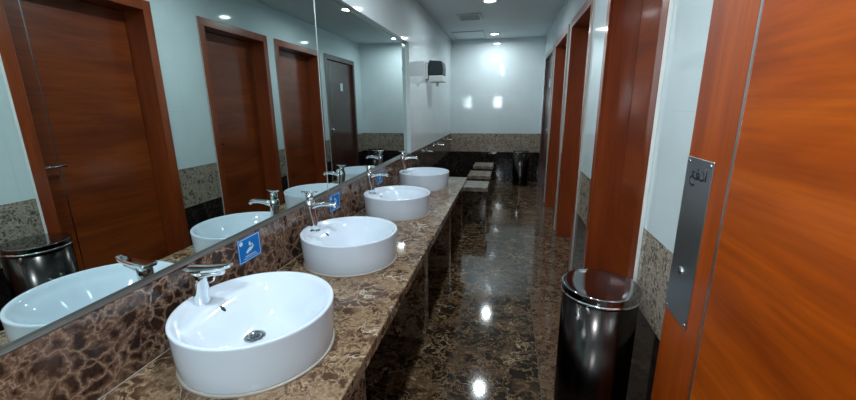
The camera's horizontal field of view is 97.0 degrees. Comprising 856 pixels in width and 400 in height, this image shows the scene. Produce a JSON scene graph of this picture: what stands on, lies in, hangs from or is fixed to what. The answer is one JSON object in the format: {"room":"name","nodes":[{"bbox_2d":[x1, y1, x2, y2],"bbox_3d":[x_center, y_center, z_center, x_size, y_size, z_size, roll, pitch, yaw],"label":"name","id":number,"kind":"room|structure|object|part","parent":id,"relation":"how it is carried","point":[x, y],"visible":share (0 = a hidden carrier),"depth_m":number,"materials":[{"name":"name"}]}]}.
{"room":"public restroom","nodes":[
{"label":"public restroom","id":0,"kind":"room"},
{"bbox_2d":[337,0,450,176],"bbox_3d":[-0.542,-0.549,2.767,0.200,2.430,8.540,2,14,11],"label":"wall","id":1,"kind":"structure","parent":0,"point":[428,105],"depth_m":4.38,"materials":[{"name":"paint"}]},
{"bbox_2d":[0,0,328,350],"bbox_3d":[-0.832,-0.303,0.986,0.012,1.102,2.373,2,14,11],"label":"wall mirror","id":2,"kind":"object","parent":1,"relation":"attached to","point":[139,139],"visible":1,"depth_m":1.06,"materials":[{"name":"clear glass"}]},
{"bbox_2d":[314,0,407,190],"bbox_3d":[-0.414,-0.814,3.024,0.012,1.102,1.908,2,14,11],"label":"wall mirror","id":3,"kind":"object","parent":1,"relation":"attached to","point":[362,65],"visible":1,"depth_m":2.64,"materials":[{"name":"clear glass"}]},
{"bbox_2d":[426,60,445,86],"bbox_3d":[0.100,-1.566,4.701,0.211,0.301,0.260,2,14,11],"label":"dispenser","id":4,"kind":"object","parent":1,"relation":"attached to","point":[435,70],"visible":1,"depth_m":4.59,"materials":[{"name":"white plastic"}]},
{"bbox_3d":[0.008,-1.602,4.712,0.023,0.205,0.260,2,14,11],"label":"plate","id":5,"kind":"part","parent":4,"relation":"part of","materials":[{"name":"white plastic"}]},
{"bbox_2d":[429,75,445,82],"bbox_3d":[0.117,-1.504,4.714,0.175,0.075,0.240,2,14,11],"label":"tray","id":6,"kind":"object","parent":4,"relation":"on","point":[432,78],"depth_m":4.61,"materials":[{"name":"white plastic"}]},
{"bbox_2d":[365,180,570,399],"bbox_3d":[0.459,0.707,2.922,2.400,0.100,8.840,2,14,11],"label":"floor","id":7,"kind":"structure","parent":0,"point":[479,343],"depth_m":2.45,"materials":[{"name":"brown stone"}]},
{"bbox_2d":[0,153,466,399],"bbox_3d":[-0.338,0.430,2.078,0.676,0.858,4.268,2,14,11],"label":"countertop","id":8,"kind":"structure","parent":7,"relation":"on","point":[116,348],"depth_m":1.15,"materials":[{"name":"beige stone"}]},
{"bbox_2d":[182,262,232,305],"bbox_3d":[-0.676,0.258,1.177,0.150,0.134,0.057,0,14,3],"label":"faucet","id":9,"kind":"object","parent":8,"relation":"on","point":[199,274],"visible":1,"depth_m":1.16,"materials":[{"name":"silver metal"}]},
{"bbox_3d":[-0.676,0.204,1.163,0.150,0.023,0.057,0,14,3],"label":"lever","id":10,"kind":"part","parent":9,"relation":"part of","materials":[{"name":"silver metal"}]},
{"bbox_3d":[-0.672,0.229,1.169,0.082,0.032,0.036,0,14,3],"label":"spout","id":11,"kind":"part","parent":9,"relation":"part of","materials":[{"name":"silver metal"}]},
{"bbox_2d":[237,231,261,265],"bbox_3d":[-0.718,0.192,1.525,0.001,0.100,0.136,2,14,11],"label":"sticker","id":12,"kind":"object","parent":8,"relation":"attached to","point":[249,247],"visible":1,"depth_m":1.52,"materials":[{"name":"blue plastic"}]},
{"bbox_2d":[165,271,334,398],"bbox_3d":[-0.524,0.384,1.170,0.460,0.145,0.460,2,14,11],"label":"vessel basin","id":13,"kind":"object","parent":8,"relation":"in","point":[259,333],"visible":0.98,"depth_m":1.10,"materials":[{"name":"white ceramic"}]},
{"bbox_2d":[301,191,337,232],"bbox_3d":[-0.523,0.056,1.843,0.183,0.202,0.055,2,14,11],"label":"faucet","id":14,"kind":"object","parent":8,"relation":"on","point":[310,204],"visible":1,"depth_m":1.83,"materials":[{"name":"silver metal"}]},
{"bbox_3d":[-0.575,-0.021,1.835,0.078,0.048,0.037,2,14,11],"label":"handle","id":15,"kind":"part","parent":14,"relation":"part of","materials":[{"name":"silver metal"}]},
{"bbox_3d":[-0.506,0.029,1.832,0.148,0.044,0.038,2,14,11],"label":"spout","id":16,"kind":"part","parent":14,"relation":"part of","materials":[{"name":"silver metal"}]},
{"bbox_2d":[329,192,339,212],"bbox_3d":[-0.560,0.013,2.274,0.001,0.100,0.136,2,14,11],"label":"sticker","id":17,"kind":"object","parent":8,"relation":"attached to","point":[335,198],"visible":0.84,"depth_m":2.27,"materials":[{"name":"blue plastic"}]},
{"bbox_2d":[300,216,396,277],"bbox_3d":[-0.379,0.213,1.852,0.460,0.145,0.460,2,14,11],"label":"vessel basin","id":18,"kind":"object","parent":8,"relation":"in","point":[352,246],"visible":0.99,"depth_m":1.72,"materials":[{"name":"white ceramic"}]},
{"bbox_3d":[-0.485,0.769,1.306,0.555,0.577,0.090,2,14,11],"label":"leg","id":19,"kind":"part","parent":8,"relation":"part of","materials":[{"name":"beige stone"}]},
{"bbox_2d":[363,165,388,194],"bbox_3d":[-0.356,-0.141,2.629,0.183,0.202,0.055,2,14,11],"label":"faucet","id":20,"kind":"object","parent":8,"relation":"on","point":[369,175],"visible":1,"depth_m":2.62,"materials":[{"name":"silver metal"}]},
{"bbox_3d":[-0.409,-0.218,2.621,0.078,0.048,0.037,2,14,11],"label":"handle","id":21,"kind":"part","parent":20,"relation":"part of","materials":[{"name":"silver metal"}]},
{"bbox_3d":[-0.340,-0.168,2.619,0.148,0.044,0.038,2,14,11],"label":"spout","id":22,"kind":"part","parent":20,"relation":"part of","materials":[{"name":"silver metal"}]},
{"bbox_2d":[377,170,382,184],"bbox_3d":[-0.391,-0.183,3.073,0.001,0.100,0.136,2,14,11],"label":"sticker","id":23,"kind":"object","parent":8,"relation":"attached to","point":[379,178],"visible":0.73,"depth_m":3.07,"materials":[{"name":"blue plastic"}]},
{"bbox_2d":[364,185,429,221],"bbox_3d":[-0.212,0.016,2.638,0.460,0.145,0.460,2,14,11],"label":"vessel basin","id":24,"kind":"object","parent":8,"relation":"in","point":[399,203],"visible":0.94,"depth_m":2.48,"materials":[{"name":"white ceramic"}]},
{"bbox_3d":[-0.279,0.526,2.275,0.555,0.577,0.090,2,14,11],"label":"leg","id":25,"kind":"part","parent":8,"relation":"part of","materials":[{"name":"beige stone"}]},
{"bbox_2d":[399,151,417,172],"bbox_3d":[-0.178,-0.352,3.469,0.183,0.202,0.055,2,14,11],"label":"faucet","id":26,"kind":"object","parent":8,"relation":"on","point":[403,158],"visible":1,"depth_m":3.46,"materials":[{"name":"silver metal"}]},
{"bbox_3d":[-0.162,-0.379,3.459,0.148,0.044,0.038,2,14,11],"label":"spout","id":27,"kind":"part","parent":26,"relation":"part of","materials":[{"name":"silver metal"}]},
{"bbox_2d":[399,167,448,191],"bbox_3d":[-0.034,-0.194,3.478,0.460,0.145,0.460,2,14,11],"label":"vessel basin","id":28,"kind":"object","parent":8,"relation":"in","point":[433,179],"visible":0.98,"depth_m":3.32,"materials":[{"name":"white ceramic"}]},
{"bbox_3d":[-0.088,0.299,3.178,0.555,0.577,0.090,2,14,11],"label":"leg","id":29,"kind":"part","parent":8,"relation":"part of","materials":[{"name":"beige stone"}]},
{"bbox_3d":[0.083,0.097,3.985,0.555,0.577,0.090,2,14,11],"label":"leg","id":30,"kind":"part","parent":8,"relation":"part of","materials":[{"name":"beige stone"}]},
{"bbox_2d":[462,181,488,221],"bbox_3d":[0.577,0.012,4.622,0.310,0.425,0.410,2,14,11],"label":"stool","id":31,"kind":"object","parent":7,"relation":"on","point":[474,192],"visible":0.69,"depth_m":4.46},
{"bbox_3d":[0.575,-0.170,4.577,0.310,0.050,0.410,2,14,11],"label":"seat","id":32,"kind":"part","parent":31,"relation":"part of","materials":[{"name":"brown stone"}]},
{"bbox_2d":[468,170,491,205],"bbox_3d":[0.732,-0.171,5.354,0.310,0.425,0.410,2,14,11],"label":"stool","id":33,"kind":"object","parent":7,"relation":"on","point":[473,175],"visible":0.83,"depth_m":5.17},
{"bbox_3d":[0.731,-0.353,5.309,0.310,0.050,0.410,2,14,11],"label":"seat","id":34,"kind":"part","parent":33,"relation":"part of","materials":[{"name":"brown stone"}]},
{"bbox_2d":[473,162,493,191],"bbox_3d":[0.902,-0.373,6.157,0.310,0.425,0.410,2,14,11],"label":"stool","id":35,"kind":"object","parent":7,"relation":"on","point":[478,166],"visible":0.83,"depth_m":5.97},
{"bbox_3d":[0.901,-0.555,6.111,0.310,0.050,0.410,2,14,11],"label":"seat","id":36,"kind":"part","parent":35,"relation":"part of","materials":[{"name":"brown stone"}]},
{"bbox_2d":[512,149,528,186],"bbox_3d":[1.579,-0.550,6.474,0.259,0.604,0.259,2,14,11],"label":"waste bin","id":37,"kind":"object","parent":7,"relation":"on","point":[520,157],"visible":1,"depth_m":6.38,"materials":[{"name":"grey metal"}]},
{"bbox_3d":[1.576,-0.831,6.404,0.256,0.026,0.256,2,14,11],"label":"lid","id":38,"kind":"part","parent":37,"relation":"part of","materials":[{"name":"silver metal"}]},
{"bbox_2d":[553,268,642,399],"bbox_3d":[0.672,0.648,1.546,0.288,0.673,0.288,2,14,11],"label":"waste bin","id":39,"kind":"object","parent":7,"relation":"on","point":[599,310],"visible":1,"depth_m":1.42,"materials":[{"name":"grey metal"}]},
{"bbox_3d":[0.669,0.336,1.468,0.285,0.029,0.285,2,14,11],"label":"lid","id":40,"kind":"part","parent":39,"relation":"part of","materials":[{"name":"silver metal"}]},
{"bbox_2d":[416,0,565,40],"bbox_3d":[0.327,-1.741,2.283,2.000,0.100,8.840,2,14,11],"label":"ceiling","id":41,"kind":"structure","parent":0,"point":[509,18],"depth_m":4.74,"materials":[{"name":"grey paint"}]},
{"bbox_2d":[451,31,485,39],"bbox_3d":[0.662,-2.616,6.019,0.490,0.010,0.670,2,14,11],"label":"access hatch","id":42,"kind":"object","parent":41,"relation":"attached to","point":[465,35],"visible":1,"depth_m":6.01,"materials":[{"name":"grey"}]},
{"bbox_3d":[0.662,-2.619,6.018,0.430,0.004,0.610,2,14,11],"label":"hatch panel","id":43,"kind":"part","parent":42,"relation":"part of","materials":[{"name":"grey"}]},
{"bbox_2d":[456,13,481,20],"bbox_3d":[0.524,-2.302,4.764,0.300,0.012,0.340,2,14,11],"label":"ceiling vent","id":44,"kind":"object","parent":41,"relation":"in","point":[472,16],"visible":1,"depth_m":4.74,"materials":[{"name":"silver metal"}]},
{"bbox_2d":[482,0,497,2],"bbox_3d":[0.658,-2.119,4.024,0.166,0.012,0.166,2,14,11],"label":"recessed light","id":45,"kind":"object","parent":41,"relation":"in","point":[484,1],"visible":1,"depth_m":4.05,"materials":[{"name":"white"}]},
{"bbox_2d":[451,37,545,181],"bbox_3d":[1.214,-1.548,6.717,2.000,2.430,0.150,2,14,11],"label":"wall","id":46,"kind":"structure","parent":0,"point":[497,84],"depth_m":6.61,"materials":[{"name":"paint"}]},
{"bbox_2d":[537,0,713,399],"bbox_3d":[1.201,-0.478,2.415,0.240,2.430,8.540,2,14,11],"label":"wall","id":47,"kind":"structure","parent":0,"point":[690,23],"depth_m":1.39,"materials":[{"name":"paint"}]},
{"bbox_2d":[538,44,554,201],"bbox_3d":[1.793,-1.124,5.662,0.108,2.105,1.143,2,14,11],"label":"door","id":48,"kind":"structure","parent":47,"relation":"in","point":[549,60],"depth_m":5.91,"materials":[{"name":"brown wood"}]},
{"bbox_2d":[545,24,569,229],"bbox_3d":[1.599,-0.815,4.428,0.225,2.105,1.093,2,14,11],"label":"door","id":49,"kind":"structure","parent":47,"relation":"in","point":[562,43],"depth_m":4.80,"materials":[{"name":"orange wood"}]},
{"bbox_2d":[555,0,594,270],"bbox_3d":[1.359,-0.532,3.298,0.225,2.105,0.993,2,14,11],"label":"door","id":50,"kind":"structure","parent":47,"relation":"in","point":[581,32],"depth_m":3.61,"materials":[{"name":"orange wood"}]},
{"bbox_2d":[582,0,673,281],"bbox_3d":[1.071,-0.191,1.937,0.225,2.105,0.977,2,14,11],"label":"door","id":51,"kind":"structure","parent":47,"relation":"in","point":[637,32],"depth_m":2.21,"materials":[{"name":"orange wood"}]},
{"bbox_2d":[651,0,855,399],"bbox_3d":[0.690,0.098,0.745,0.044,2.112,0.808,2,14,11],"label":"door","id":52,"kind":"structure","parent":47,"relation":"in","point":[760,304],"depth_m":0.76,"materials":[{"name":"orange wood"}]},
{"bbox_3d":[0.744,0.122,1.086,0.002,0.481,0.144,2,14,11],"label":"push plate","id":53,"kind":"part","parent":52,"relation":"part of","materials":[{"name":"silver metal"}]}
]}

